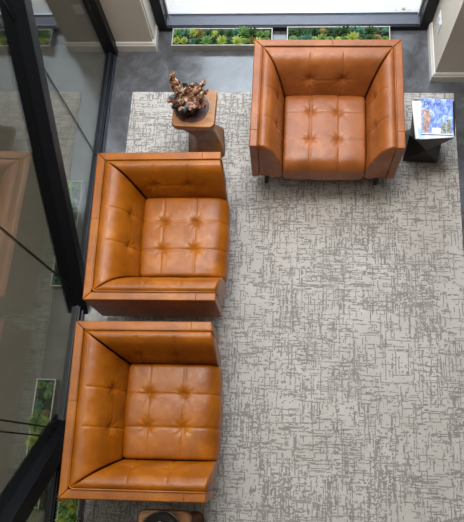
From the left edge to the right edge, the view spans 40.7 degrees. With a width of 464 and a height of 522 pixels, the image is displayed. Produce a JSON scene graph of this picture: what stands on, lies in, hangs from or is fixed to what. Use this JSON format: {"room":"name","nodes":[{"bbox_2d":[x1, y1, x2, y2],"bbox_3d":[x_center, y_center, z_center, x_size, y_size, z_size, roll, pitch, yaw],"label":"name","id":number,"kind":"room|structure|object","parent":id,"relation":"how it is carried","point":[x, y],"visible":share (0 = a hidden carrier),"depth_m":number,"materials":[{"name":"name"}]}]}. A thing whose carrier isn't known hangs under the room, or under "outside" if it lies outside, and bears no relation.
{"room":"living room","nodes":[
{"label":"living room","id":0,"kind":"room"},
{"bbox_2d":[0,0,100,45],"bbox_3d":[-2.742,-2.711,2.227,3.210,5.600,0.420,2,72,5],"label":"wall","id":1,"kind":"structure","parent":0,"point":[57,22],"depth_m":4.49,"materials":[{"name":"beige paint"}]},
{"bbox_2d":[72,4,84,13],"bbox_3d":[-1.059,-1.734,4.311,0.064,0.090,0.009,2,72,5],"label":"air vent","id":2,"kind":"object","parent":1,"relation":"in","point":[78,9],"visible":1,"depth_m":4.31,"materials":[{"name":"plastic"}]},
{"bbox_2d":[0,46,104,521],"bbox_3d":[-2.683,1.405,3.903,3.265,0.100,7.800,2,72,5],"label":"glass wall","id":3,"kind":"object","parent":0,"point":[34,317],"depth_m":4.24,"materials":[{"name":"clear glass"}]},
{"bbox_2d":[26,378,59,508],"bbox_3d":[-1.168,1.097,3.798,0.125,0.066,0.750,2,72,5],"label":"trough","id":4,"kind":"object","parent":3,"relation":"on","point":[52,410],"visible":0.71,"depth_m":3.85,"materials":[{"name":"concrete"}]},
{"bbox_2d":[25,436,37,448],"bbox_3d":[-1.201,1.085,3.765,0.098,0.043,0.100,-27,72,-4],"label":"succulent","id":5,"kind":"object","parent":4,"relation":"on","point":[31,440],"visible":0.83,"depth_m":3.76,"materials":[{"name":"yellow plant"}]},
{"bbox_2d":[29,427,38,436],"bbox_3d":[-1.195,1.029,3.790,0.080,0.030,0.079,-20,72,-2],"label":"succulent","id":6,"kind":"object","parent":4,"relation":"on","point":[35,430],"visible":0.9,"depth_m":3.79,"materials":[{"name":"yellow plant"}]},
{"bbox_2d":[27,411,45,432],"bbox_3d":[-1.189,0.976,3.794,0.133,0.053,0.131,-26,72,-4],"label":"succulent","id":7,"kind":"object","parent":4,"relation":"on","point":[34,419],"visible":0.87,"depth_m":3.79,"materials":[{"name":"green plant"}]},
{"bbox_2d":[33,399,43,408],"bbox_3d":[-1.189,0.877,3.834,0.065,0.024,0.067,-39,74,-8],"label":"succulent","id":8,"kind":"object","parent":4,"relation":"on","point":[38,403],"visible":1,"depth_m":3.83,"materials":[{"name":"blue plant"}]},
{"bbox_2d":[34,407,42,415],"bbox_3d":[-1.184,0.922,3.819,0.060,0.024,0.062,-25,72,-4],"label":"succulent","id":9,"kind":"object","parent":4,"relation":"on","point":[39,410],"visible":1,"depth_m":3.82,"materials":[{"name":"green plant"}]},
{"bbox_2d":[37,390,43,398],"bbox_3d":[-1.179,0.823,3.858,0.060,0.024,0.059,38,79,14],"label":"succulent","id":10,"kind":"object","parent":4,"relation":"on","point":[40,394],"visible":1,"depth_m":3.86,"materials":[{"name":"green plant"}]},
{"bbox_2d":[37,380,45,388],"bbox_3d":[-1.181,0.766,3.877,0.062,0.025,0.061,-28,72,-5],"label":"succulent","id":11,"kind":"object","parent":4,"relation":"on","point":[40,382],"visible":1,"depth_m":3.87,"materials":[{"name":"green plant"}]},
{"bbox_2d":[36,416,51,429],"bbox_3d":[-1.141,0.982,3.793,0.108,0.045,0.110,-40,74,-8],"label":"succulent","id":12,"kind":"object","parent":4,"relation":"on","point":[46,420],"visible":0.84,"depth_m":3.79,"materials":[{"name":"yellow plant"}]},
{"bbox_2d":[41,409,49,416],"bbox_3d":[-1.139,0.930,3.813,0.059,0.022,0.055,-38,73,-8],"label":"succulent","id":13,"kind":"object","parent":4,"relation":"in","point":[44,412],"visible":1,"depth_m":3.81,"materials":[{"name":"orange plant"}]},
{"bbox_2d":[43,399,51,409],"bbox_3d":[-1.129,0.882,3.834,0.067,0.028,0.066,-25,72,-4],"label":"succulent","id":14,"kind":"object","parent":4,"relation":"on","point":[47,404],"visible":1,"depth_m":3.83,"materials":[{"name":"green plant"}]},
{"bbox_2d":[43,390,51,399],"bbox_3d":[-1.137,0.822,3.846,0.058,0.023,0.060,16,74,9],"label":"succulent","id":15,"kind":"object","parent":4,"relation":"on","point":[47,392],"visible":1,"depth_m":3.85,"materials":[{"name":"green plant"}]},
{"bbox_2d":[46,382,53,390],"bbox_3d":[-1.123,0.773,3.869,0.060,0.026,0.059,-13,72,0],"label":"succulent","id":16,"kind":"object","parent":4,"relation":"on","point":[50,385],"visible":1,"depth_m":3.87,"materials":[{"name":"green plant"}]},
{"bbox_2d":[50,181,85,288],"bbox_3d":[-1.098,-0.184,4.203,0.125,0.066,0.750,2,72,5],"label":"trough","id":17,"kind":"object","parent":3,"relation":"on","point":[83,185],"visible":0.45,"depth_m":4.24,"materials":[{"name":"concrete"}]},
{"bbox_2d":[52,276,59,283],"bbox_3d":[-1.144,0.126,4.076,0.060,0.030,0.059,27,76,12],"label":"succulent","id":18,"kind":"object","parent":17,"relation":"on","point":[55,279],"visible":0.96,"depth_m":4.07,"materials":[{"name":"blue plant"}]},
{"bbox_2d":[67,181,73,188],"bbox_3d":[-1.113,-0.516,4.275,0.067,0.024,0.065,19,75,10],"label":"succulent","id":19,"kind":"object","parent":17,"relation":"on","point":[70,184],"visible":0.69,"depth_m":4.27,"materials":[{"name":"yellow plant"}]},
{"bbox_2d":[71,198,78,205],"bbox_3d":[-1.063,-0.402,4.239,0.064,0.031,0.063,22,75,11],"label":"succulent","id":20,"kind":"object","parent":17,"relation":"on","point":[74,202],"visible":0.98,"depth_m":4.24,"materials":[{"name":"blue plant"}]},
{"bbox_2d":[71,188,80,197],"bbox_3d":[-1.055,-0.460,4.254,0.077,0.035,0.078,-37,73,-7],"label":"succulent","id":21,"kind":"object","parent":17,"relation":"on","point":[75,192],"visible":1,"depth_m":4.25,"materials":[{"name":"green plant"}]},
{"bbox_2d":[72,205,79,213],"bbox_3d":[-1.062,-0.345,4.216,0.085,0.037,0.086,-14,72,0],"label":"succulent","id":22,"kind":"object","parent":17,"relation":"on","point":[75,209],"visible":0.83,"depth_m":4.22,"materials":[{"name":"green plant"}]},
{"bbox_2d":[74,182,80,189],"bbox_3d":[-1.052,-0.510,4.275,0.066,0.027,0.065,-7,72,2],"label":"succulent","id":23,"kind":"object","parent":17,"relation":"on","point":[77,185],"visible":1,"depth_m":4.27,"materials":[{"name":"green plant"}]},
{"bbox_2d":[99,0,155,41],"bbox_3d":[-0.901,-2.643,2.063,0.275,5.600,0.458,2,72,5],"label":"wall","id":24,"kind":"structure","parent":0,"point":[127,20],"depth_m":4.34,"materials":[{"name":"grey paint"}]},
{"bbox_2d":[116,25,158,51],"bbox_3d":[-0.700,-1.653,4.630,0.291,0.092,0.174,2,72,5],"label":"baseboard","id":25,"kind":"structure","parent":24,"relation":"attached to","point":[121,46],"depth_m":4.60,"materials":[{"name":"white paint"}]},
{"bbox_2d":[141,0,155,38],"bbox_3d":[-0.771,-2.521,1.965,0.008,5.508,0.135,2,72,5],"label":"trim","id":26,"kind":"structure","parent":24,"relation":"attached to","point":[146,4],"depth_m":4.40,"materials":[{"name":"white paint"}]},
{"bbox_2d":[80,30,463,521],"bbox_3d":[1.287,1.780,3.477,4.735,0.100,7.240,2,72,5],"label":"floor","id":27,"kind":"structure","parent":0,"point":[222,71],"depth_m":4.53,"materials":[{"name":"concrete"}]},
{"bbox_2d":[56,499,82,521],"bbox_3d":[-0.966,1.712,3.584,0.125,0.066,0.750,2,72,5],"label":"trough","id":28,"kind":"object","parent":27,"relation":"on","point":[81,500],"visible":0.02,"depth_m":3.65,"materials":[{"name":"concrete"}]},
{"bbox_2d":[55,513,67,521],"bbox_3d":[-0.987,1.490,3.622,0.083,0.038,0.085,11,73,8],"label":"succulent","id":29,"kind":"object","parent":28,"relation":"on","point":[59,517],"visible":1,"depth_m":3.62,"materials":[{"name":"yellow plant"}]},
{"bbox_2d":[56,500,70,515],"bbox_3d":[-0.978,1.437,3.634,0.100,0.046,0.102,-1,72,4],"label":"succulent","id":30,"kind":"object","parent":28,"relation":"on","point":[62,510],"visible":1,"depth_m":3.63,"materials":[{"name":"green plant"}]},
{"bbox_2d":[56,493,70,506],"bbox_3d":[-0.985,1.386,3.654,0.107,0.039,0.105,-36,73,-7],"label":"succulent","id":31,"kind":"object","parent":28,"relation":"on","point":[60,500],"visible":0.4,"depth_m":3.65,"materials":[{"name":"green plant"}]},
{"bbox_2d":[64,508,79,521],"bbox_3d":[-0.924,1.490,3.615,0.100,0.041,0.102,-32,73,-6],"label":"succulent","id":32,"kind":"object","parent":28,"relation":"on","point":[70,516],"visible":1,"depth_m":3.62,"materials":[{"name":"green plant"}]},
{"bbox_2d":[66,501,79,513],"bbox_3d":[-0.929,1.435,3.636,0.089,0.036,0.087,-4,72,3],"label":"succulent","id":33,"kind":"object","parent":28,"relation":"on","point":[72,504],"visible":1,"depth_m":3.63,"materials":[{"name":"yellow plant"}]},
{"bbox_2d":[68,499,79,502],"bbox_3d":[-0.921,1.384,3.654,0.076,0.034,0.075,-25,72,-4],"label":"succulent","id":34,"kind":"object","parent":28,"relation":"on","point":[71,500],"visible":0.24,"depth_m":3.65,"materials":[{"name":"green plant"}]},
{"bbox_2d":[171,28,272,50],"bbox_3d":[-0.071,-1.624,4.586,0.735,0.066,0.150,2,72,5],"label":"trough","id":35,"kind":"object","parent":27,"relation":"on","point":[175,47],"visible":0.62,"depth_m":4.57,"materials":[{"name":"metal"}]},
{"bbox_2d":[172,37,180,43],"bbox_3d":[-0.404,-1.612,4.575,0.065,0.033,0.066,-25,72,-4],"label":"succulent","id":36,"kind":"object","parent":35,"relation":"on","point":[176,40],"visible":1,"depth_m":4.57,"materials":[{"name":"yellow plant"}]},
{"bbox_2d":[173,28,182,37],"bbox_3d":[-0.396,-1.675,4.591,0.087,0.039,0.085,33,78,13],"label":"succulent","id":37,"kind":"object","parent":35,"relation":"on","point":[177,33],"visible":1,"depth_m":4.59,"materials":[{"name":"green plant"}]},
{"bbox_2d":[181,37,187,43],"bbox_3d":[-0.351,-1.612,4.572,0.063,0.031,0.062,-43,74,-9],"label":"succulent","id":38,"kind":"object","parent":35,"relation":"on","point":[183,40],"visible":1,"depth_m":4.57,"materials":[{"name":"yellow plant"}]},
{"bbox_2d":[180,27,190,36],"bbox_3d":[-0.341,-1.677,4.582,0.082,0.053,0.093,-26,72,-4],"label":"succulent","id":39,"kind":"object","parent":35,"relation":"on","point":[185,33],"visible":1,"depth_m":4.58,"materials":[{"name":"blue plant"}]},
{"bbox_2d":[188,28,196,36],"bbox_3d":[-0.283,-1.676,4.584,0.089,0.036,0.087,-5,72,3],"label":"succulent","id":40,"kind":"object","parent":35,"relation":"on","point":[193,32],"visible":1,"depth_m":4.58,"materials":[{"name":"yellow plant"}]},
{"bbox_2d":[189,38,195,43],"bbox_3d":[-0.288,-1.605,4.569,0.060,0.025,0.059,40,79,15],"label":"succulent","id":41,"kind":"object","parent":35,"relation":"on","point":[192,40],"visible":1,"depth_m":4.57,"materials":[{"name":"blue plant"}]},
{"bbox_2d":[195,37,201,43],"bbox_3d":[-0.243,-1.611,4.558,0.057,0.025,0.059,-41,74,-9],"label":"succulent","id":42,"kind":"object","parent":35,"relation":"in","point":[198,39],"visible":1,"depth_m":4.55,"materials":[{"name":"green plant"}]},
{"bbox_2d":[196,29,203,36],"bbox_3d":[-0.234,-1.668,4.582,0.068,0.030,0.070,-26,72,-4],"label":"succulent","id":43,"kind":"object","parent":35,"relation":"on","point":[199,32],"visible":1,"depth_m":4.58,"materials":[{"name":"orange plant"}]},
{"bbox_2d":[200,35,212,44],"bbox_3d":[-0.182,-1.606,4.552,0.111,0.040,0.109,29,77,13],"label":"succulent","id":44,"kind":"object","parent":35,"relation":"on","point":[205,40],"visible":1,"depth_m":4.55,"materials":[{"name":"green plant"}]},
{"bbox_2d":[202,29,212,36],"bbox_3d":[-0.175,-1.667,4.572,0.092,0.036,0.094,5,73,6],"label":"succulent","id":45,"kind":"object","parent":35,"relation":"on","point":[207,32],"visible":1,"depth_m":4.57,"materials":[{"name":"green plant"}]},
{"bbox_2d":[210,37,218,44],"bbox_3d":[-0.131,-1.599,4.548,0.081,0.035,0.082,4,73,6],"label":"succulent","id":46,"kind":"object","parent":35,"relation":"on","point":[214,41],"visible":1,"depth_m":4.55,"materials":[{"name":"green plant"}]},
{"bbox_2d":[216,34,226,45],"bbox_3d":[-0.078,-1.604,4.541,0.099,0.043,0.097,-18,72,-2],"label":"succulent","id":47,"kind":"object","parent":35,"relation":"on","point":[220,39],"visible":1,"depth_m":4.54,"materials":[{"name":"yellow plant"}]},
{"bbox_2d":[216,27,226,36],"bbox_3d":[-0.079,-1.665,4.565,0.093,0.035,0.091,-38,73,-8],"label":"succulent","id":48,"kind":"object","parent":35,"relation":"on","point":[221,32],"visible":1,"depth_m":4.57,"materials":[{"name":"green plant"}]},
{"bbox_2d":[225,28,234,36],"bbox_3d":[-0.018,-1.666,4.562,0.084,0.032,0.083,31,77,13],"label":"succulent","id":49,"kind":"object","parent":35,"relation":"on","point":[229,33],"visible":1,"depth_m":4.56,"materials":[{"name":"green plant"}]},
{"bbox_2d":[226,37,233,43],"bbox_3d":[-0.015,-1.603,4.537,0.065,0.024,0.069,31,77,13],"label":"succulent","id":50,"kind":"object","parent":35,"relation":"in","point":[229,39],"visible":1,"depth_m":4.53,"materials":[{"name":"green plant"}]},
{"bbox_2d":[231,35,243,46],"bbox_3d":[0.036,-1.601,4.534,0.105,0.037,0.107,-6,72,2],"label":"succulent","id":51,"kind":"object","parent":35,"relation":"on","point":[236,40],"visible":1,"depth_m":4.53,"materials":[{"name":"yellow plant"}]},
{"bbox_2d":[232,27,243,37],"bbox_3d":[0.034,-1.668,4.555,0.094,0.040,0.092,39,79,15],"label":"succulent","id":52,"kind":"object","parent":35,"relation":"on","point":[237,30],"visible":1,"depth_m":4.55,"materials":[{"name":"blue plant"}]},
{"bbox_2d":[237,25,248,37],"bbox_3d":[0.082,-1.666,4.539,0.103,0.067,0.108,-16,72,-1],"label":"succulent","id":53,"kind":"object","parent":35,"relation":"on","point":[243,30],"visible":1,"depth_m":4.54,"materials":[{"name":"green plant"}]},
{"bbox_2d":[247,35,255,43],"bbox_3d":[0.142,-1.597,4.528,0.083,0.032,0.084,24,76,11],"label":"succulent","id":54,"kind":"object","parent":35,"relation":"on","point":[252,39],"visible":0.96,"depth_m":4.53,"materials":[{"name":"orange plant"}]},
{"bbox_2d":[246,26,257,37],"bbox_3d":[0.146,-1.661,4.537,0.098,0.057,0.103,-5,72,3],"label":"succulent","id":55,"kind":"object","parent":35,"relation":"on","point":[251,31],"visible":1,"depth_m":4.54,"materials":[{"name":"green plant"}]},
{"bbox_2d":[256,29,263,35],"bbox_3d":[0.203,-1.654,4.545,0.061,0.027,0.062,-35,73,-7],"label":"succulent","id":56,"kind":"object","parent":35,"relation":"on","point":[259,33],"visible":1,"depth_m":4.54,"materials":[{"name":"green plant"}]},
{"bbox_2d":[263,30,269,35],"bbox_3d":[0.253,-1.655,4.535,0.053,0.023,0.055,16,74,9],"label":"succulent","id":57,"kind":"object","parent":35,"relation":"on","point":[266,32],"visible":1,"depth_m":4.53,"materials":[{"name":"green plant"}]},
{"bbox_2d":[83,92,463,521],"bbox_3d":[0.266,1.422,3.613,2.270,0.009,5.498,2,72,5],"label":"area rug","id":58,"kind":"object","parent":27,"relation":"on","point":[340,328],"visible":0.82,"depth_m":3.88,"materials":[{"name":"grey carpet"}]},
{"bbox_2d":[58,321,222,502],"bbox_3d":[-0.448,0.850,3.523,0.793,0.616,0.915,0,72,4],"label":"armchair","id":59,"kind":"object","parent":58,"relation":"on","point":[144,415],"visible":1,"depth_m":3.36,"materials":[{"name":"leather"}]},
{"bbox_2d":[69,331,130,486],"bbox_3d":[-0.691,0.815,3.436,0.220,0.394,0.812,0,72,4],"label":"cushion","id":60,"kind":"object","parent":59,"relation":"on","point":[101,402],"depth_m":3.31,"materials":[{"name":"leather"}]},
{"bbox_2d":[71,459,217,491],"bbox_3d":[-0.449,1.129,3.317,0.718,0.393,0.154,0,72,4],"label":"cushion","id":61,"kind":"object","parent":59,"relation":"on","point":[87,475],"depth_m":3.16,"materials":[{"name":"leather"}]},
{"bbox_2d":[86,330,220,366],"bbox_3d":[-0.434,0.501,3.517,0.718,0.393,0.154,0,72,4],"label":"cushion","id":62,"kind":"object","parent":59,"relation":"on","point":[123,348],"depth_m":3.37,"materials":[{"name":"leather"}]},
{"bbox_2d":[123,364,222,460],"bbox_3d":[-0.324,0.851,3.519,0.543,0.229,0.510,0,72,4],"label":"seat cushion","id":63,"kind":"object","parent":59,"relation":"on","point":[172,412],"depth_m":3.42,"materials":[{"name":"leather"}]},
{"bbox_2d":[83,152,229,316],"bbox_3d":[-0.403,-0.122,3.831,0.784,0.616,0.904,0,72,4],"label":"armchair","id":64,"kind":"object","parent":58,"relation":"on","point":[159,241],"visible":1,"depth_m":3.67,"materials":[{"name":"leather"}]},
{"bbox_2d":[92,162,145,290],"bbox_3d":[-0.643,-0.157,3.744,0.217,0.394,0.802,0,72,4],"label":"cushion","id":65,"kind":"object","parent":64,"relation":"on","point":[119,232],"depth_m":3.62,"materials":[{"name":"leather"}]},
{"bbox_2d":[93,277,225,306],"bbox_3d":[-0.405,0.154,3.626,0.709,0.393,0.152,0,72,4],"label":"armrest","id":66,"kind":"object","parent":64,"relation":"on","point":[130,286],"depth_m":3.44,"materials":[{"name":"leather"}]},
{"bbox_2d":[106,159,228,202],"bbox_3d":[-0.387,-0.466,3.824,0.709,0.393,0.152,0,72,4],"label":"cushion","id":67,"kind":"object","parent":64,"relation":"on","point":[146,179],"depth_m":3.69,"materials":[{"name":"leather"}]},
{"bbox_2d":[140,198,229,283],"bbox_3d":[-0.280,-0.120,3.827,0.536,0.229,0.504,0,72,4],"label":"seat cushion","id":68,"kind":"object","parent":64,"relation":"on","point":[180,237],"depth_m":3.72,"materials":[{"name":"leather"}]},
{"bbox_2d":[138,509,203,521],"bbox_3d":[-0.317,1.497,3.396,0.312,0.442,0.302,0,72,5],"label":"table","id":69,"kind":"object","parent":58,"relation":"on","point":[182,515],"visible":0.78,"depth_m":3.23,"materials":[{"name":"brown wood"}]},
{"bbox_2d":[142,510,179,521],"bbox_3d":[-0.350,1.377,3.167,0.219,0.070,0.219,2,72,5],"label":"bowl","id":70,"kind":"object","parent":69,"relation":"on","point":[163,515],"visible":1,"depth_m":3.18,"materials":[{"name":"black wood"}]},
{"bbox_2d":[172,90,224,156],"bbox_3d":[-0.207,-0.897,4.155,0.302,0.442,0.282,3,73,5],"label":"table","id":71,"kind":"object","parent":58,"relation":"on","point":[205,135],"visible":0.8,"depth_m":3.96,"materials":[{"name":"brown wood"}]},
{"bbox_2d":[167,71,208,115],"bbox_3d":[-0.272,-1.016,3.834,0.264,0.249,0.232,2,72,5],"label":"driftwood sculpture","id":72,"kind":"object","parent":71,"relation":"on","point":[187,100],"visible":1,"depth_m":3.83,"materials":[{"name":"brown wood"}]},
{"bbox_2d":[249,40,405,184],"bbox_3d":[0.587,-0.899,4.004,0.904,0.616,0.784,2,72,5],"label":"armchair","id":73,"kind":"object","parent":58,"relation":"on","point":[326,110],"visible":1,"depth_m":3.83,"materials":[{"name":"leather"}]},
{"bbox_2d":[258,48,284,176],"bbox_3d":[0.255,-0.928,3.922,0.152,0.393,0.709,2,72,5],"label":"cushion","id":74,"kind":"object","parent":73,"relation":"on","point":[271,61],"depth_m":3.80,"materials":[{"name":"leather"}]},
{"bbox_2d":[283,95,365,180],"bbox_3d":[0.582,-0.780,3.972,0.504,0.229,0.536,2,72,5],"label":"seat cushion","id":75,"kind":"object","parent":73,"relation":"on","point":[324,136],"depth_m":3.87,"materials":[{"name":"leather"}]},
{"bbox_2d":[264,47,392,98],"bbox_3d":[0.593,-1.154,3.968,0.802,0.394,0.217,2,72,5],"label":"cushion","id":76,"kind":"object","parent":73,"relation":"on","point":[297,72],"depth_m":3.83,"materials":[{"name":"leather"}]},
{"bbox_2d":[364,48,396,178],"bbox_3d":[0.903,-0.909,3.866,0.152,0.393,0.709,2,72,5],"label":"cushion","id":77,"kind":"object","parent":73,"relation":"on","point":[380,69],"depth_m":3.75,"materials":[{"name":"leather"}]},
{"bbox_2d":[403,99,454,162],"bbox_3d":[1.257,-0.820,4.029,0.244,0.421,0.255,4,73,6],"label":"table","id":78,"kind":"object","parent":58,"relation":"on","point":[416,150],"visible":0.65,"depth_m":4.07,"materials":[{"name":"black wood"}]},
{"bbox_2d":[411,101,418,138],"bbox_3d":[1.223,-0.867,3.821,0.225,0.008,0.262,-2,72,4],"label":"magazine","id":79,"kind":"object","parent":78,"relation":"on","point":[412,102],"visible":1,"depth_m":3.82,"materials":[{"name":"paper"}]},
{"bbox_2d":[415,101,453,139],"bbox_3d":[1.232,-0.863,3.810,0.205,0.009,0.262,-3,72,4],"label":"magazine","id":80,"kind":"object","parent":79,"relation":"on","point":[417,103],"visible":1,"depth_m":3.79,"materials":[{"name":"paper"}]},
{"bbox_2d":[421,98,452,135],"bbox_3d":[1.247,-0.877,3.804,0.188,0.008,0.245,3,73,6],"label":"magazine","id":81,"kind":"object","parent":80,"relation":"on","point":[436,114],"visible":1,"depth_m":3.80,"materials":[{"name":"paper"}]},
{"bbox_2d":[287,26,390,39],"bbox_3d":[0.765,-1.611,4.517,0.735,0.066,0.150,2,72,5],"label":"trough","id":82,"kind":"object","parent":27,"relation":"on","point":[309,27],"visible":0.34,"depth_m":4.51,"materials":[{"name":"metal"}]},
{"bbox_2d":[288,28,296,34],"bbox_3d":[0.435,-1.663,4.521,0.067,0.024,0.063,-25,72,-4],"label":"succulent","id":83,"kind":"object","parent":82,"relation":"on","point":[291,29],"visible":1,"depth_m":4.52,"materials":[{"name":"green plant"}]},
{"bbox_2d":[289,35,296,39],"bbox_3d":[0.438,-1.604,4.501,0.063,0.026,0.067,-16,72,-1],"label":"succulent","id":84,"kind":"object","parent":82,"relation":"on","point":[292,37],"visible":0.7,"depth_m":4.50,"materials":[{"name":"green plant"}]},
{"bbox_2d":[296,27,304,35],"bbox_3d":[0.491,-1.661,4.522,0.087,0.031,0.085,-40,74,-8],"label":"succulent","id":85,"kind":"object","parent":82,"relation":"on","point":[300,30],"visible":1,"depth_m":4.52,"materials":[{"name":"green plant"}]},
{"bbox_2d":[303,28,311,34],"bbox_3d":[0.544,-1.657,4.509,0.068,0.026,0.064,-33,73,-6],"label":"succulent","id":86,"kind":"object","parent":82,"relation":"in","point":[305,29],"visible":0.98,"depth_m":4.51,"materials":[{"name":"green plant"}]},
{"bbox_2d":[302,31,314,39],"bbox_3d":[0.546,-1.596,4.479,0.107,0.070,0.095,-20,72,-2],"label":"succulent","id":87,"kind":"object","parent":82,"relation":"on","point":[305,37],"visible":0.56,"depth_m":4.48,"materials":[{"name":"blue plant"}]},
{"bbox_2d":[311,27,318,33],"bbox_3d":[0.598,-1.660,4.514,0.064,0.032,0.064,42,80,15],"label":"succulent","id":88,"kind":"object","parent":82,"relation":"on","point":[314,30],"visible":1,"depth_m":4.51,"materials":[{"name":"green plant"}]},
{"bbox_2d":[315,33,328,39],"bbox_3d":[0.646,-1.591,4.480,0.102,0.046,0.100,4,73,6],"label":"succulent","id":89,"kind":"object","parent":82,"relation":"on","point":[321,36],"visible":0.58,"depth_m":4.48,"materials":[{"name":"green plant"}]},
{"bbox_2d":[319,28,325,33],"bbox_3d":[0.656,-1.658,4.507,0.055,0.021,0.057,-3,72,3],"label":"succulent","id":90,"kind":"object","parent":82,"relation":"on","point":[322,30],"visible":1,"depth_m":4.50,"materials":[{"name":"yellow plant"}]},
{"bbox_2d":[326,27,334,35],"bbox_3d":[0.716,-1.653,4.501,0.080,0.032,0.079,31,77,13],"label":"succulent","id":91,"kind":"object","parent":82,"relation":"on","point":[330,31],"visible":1,"depth_m":4.50,"materials":[{"name":"green plant"}]},
{"bbox_2d":[334,27,341,35],"bbox_3d":[0.764,-1.656,4.497,0.084,0.035,0.082,-19,72,-2],"label":"succulent","id":92,"kind":"object","parent":82,"relation":"on","point":[336,30],"visible":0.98,"depth_m":4.50,"materials":[{"name":"green plant"}]},
{"bbox_2d":[338,24,351,36],"bbox_3d":[0.807,-1.650,4.478,0.104,0.068,0.117,16,74,9],"label":"succulent","id":93,"kind":"object","parent":82,"relation":"on","point":[346,30],"visible":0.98,"depth_m":4.48,"materials":[{"name":"green plant"}]},
{"bbox_2d":[340,33,350,39],"bbox_3d":[0.814,-1.582,4.464,0.083,0.051,0.094,-30,73,-5],"label":"succulent","id":94,"kind":"object","parent":82,"relation":"on","point":[344,37],"visible":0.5,"depth_m":4.47,"materials":[{"name":"green plant"}]},
{"bbox_2d":[345,31,359,39],"bbox_3d":[0.861,-1.596,4.461,0.122,0.053,0.124,-36,73,-7],"label":"succulent","id":95,"kind":"object","parent":82,"relation":"on","point":[354,36],"visible":0.76,"depth_m":4.46,"materials":[{"name":"yellow plant"}]},
{"bbox_2d":[349,24,359,33],"bbox_3d":[0.872,-1.652,4.479,0.092,0.057,0.088,18,75,10],"label":"succulent","id":96,"kind":"object","parent":82,"relation":"on","point":[355,29],"visible":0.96,"depth_m":4.48,"materials":[{"name":"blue plant"}]},
{"bbox_2d":[357,27,364,33],"bbox_3d":[0.924,-1.651,4.483,0.086,0.036,0.087,-27,72,-4],"label":"succulent","id":97,"kind":"object","parent":82,"relation":"on","point":[362,30],"visible":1,"depth_m":4.48,"materials":[{"name":"blue plant"}]},
{"bbox_2d":[358,32,366,39],"bbox_3d":[0.928,-1.591,4.461,0.092,0.041,0.090,-12,72,0],"label":"succulent","id":98,"kind":"object","parent":82,"relation":"on","point":[362,37],"visible":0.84,"depth_m":4.46,"materials":[{"name":"green plant"}]},
{"bbox_2d":[364,24,376,34],"bbox_3d":[0.985,-1.643,4.462,0.086,0.066,0.098,-31,73,-6],"label":"succulent","id":99,"kind":"object","parent":82,"relation":"on","point":[369,30],"visible":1,"depth_m":4.47,"materials":[{"name":"green plant"}]},
{"bbox_2d":[365,33,375,39],"bbox_3d":[0.986,-1.584,4.452,0.107,0.044,0.105,-34,73,-7],"label":"succulent","id":100,"kind":"object","parent":82,"relation":"on","point":[370,36],"visible":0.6,"depth_m":4.45,"materials":[{"name":"green plant"}]},
{"bbox_2d":[373,28,379,33],"bbox_3d":[1.031,-1.648,4.475,0.062,0.021,0.060,-25,72,-4],"label":"succulent","id":101,"kind":"object","parent":82,"relation":"on","point":[377,30],"visible":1,"depth_m":4.47,"materials":[{"name":"green plant"}]},
{"bbox_2d":[373,34,381,39],"bbox_3d":[1.031,-1.585,4.454,0.082,0.035,0.084,39,79,15],"label":"succulent","id":102,"kind":"object","parent":82,"relation":"on","point":[377,37],"visible":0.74,"depth_m":4.46,"materials":[{"name":"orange plant"}]},
{"bbox_2d":[381,27,388,33],"bbox_3d":[1.091,-1.647,4.468,0.060,0.023,0.058,-31,73,-6],"label":"succulent","id":103,"kind":"object","parent":82,"relation":"on","point":[384,30],"visible":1,"depth_m":4.46,"materials":[{"name":"blue plant"}]},
{"bbox_2d":[432,0,463,72],"bbox_3d":[2.419,-2.430,1.739,2.410,5.600,0.714,2,72,5],"label":"wall","id":104,"kind":"structure","parent":0,"point":[449,42],"depth_m":4.09,"materials":[{"name":"grey paint"}]},
{"bbox_2d":[436,10,441,34],"bbox_3d":[1.395,-1.608,4.223,0.010,0.116,0.116,2,72,5],"label":"wall outlet","id":105,"kind":"object","parent":104,"relation":"attached to","point":[438,21],"visible":1,"depth_m":4.21,"materials":[{"name":"white plastic"}]},
{"bbox_2d":[427,22,463,81],"bbox_3d":[2.595,-1.441,4.308,2.406,0.092,0.430,2,72,5],"label":"baseboard","id":106,"kind":"structure","parent":104,"relation":"attached to","point":[434,76],"depth_m":4.36,"materials":[{"name":"white paint"}]},
{"bbox_3d":[0.068,-3.378,-0.198,1.982,1.000,0.280,2,72,5],"label":"lintel","id":107,"kind":"object","parent":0,"visible":0},
{"bbox_2d":[150,0,438,31],"bbox_3d":[0.269,-2.452,2.438,1.982,4.600,0.126,2,72,5],"label":"window","id":108,"kind":"structure","parent":107,"relation":"attached to","point":[403,20],"depth_m":4.57,"materials":[{"name":"black metal"}]},
{"bbox_3d":[-1.442,-0.304,-1.278,0.100,0.600,6.060,2,72,5],"label":"wall header","id":109,"kind":"structure","parent":0,"visible":0},
{"bbox_2d":[0,0,117,521],"bbox_3d":[-1.214,0.133,1.513,0.140,5.000,6.934,2,72,5],"label":"window","id":110,"kind":"structure","parent":109,"relation":"in","point":[94,9],"depth_m":3.52,"materials":[{"name":"black metal"}]},
{"label":"outside","id":111,"kind":"structure","parent":0,"visible":0},
{"bbox_2d":[166,0,420,23],"bbox_3d":[0.735,-6.957,6.364,18.000,0.100,10.840,2,72,5],"label":"ground","id":112,"kind":"structure","parent":111,"point":[173,5],"depth_m":4.72,"materials":[{"name":"white"}]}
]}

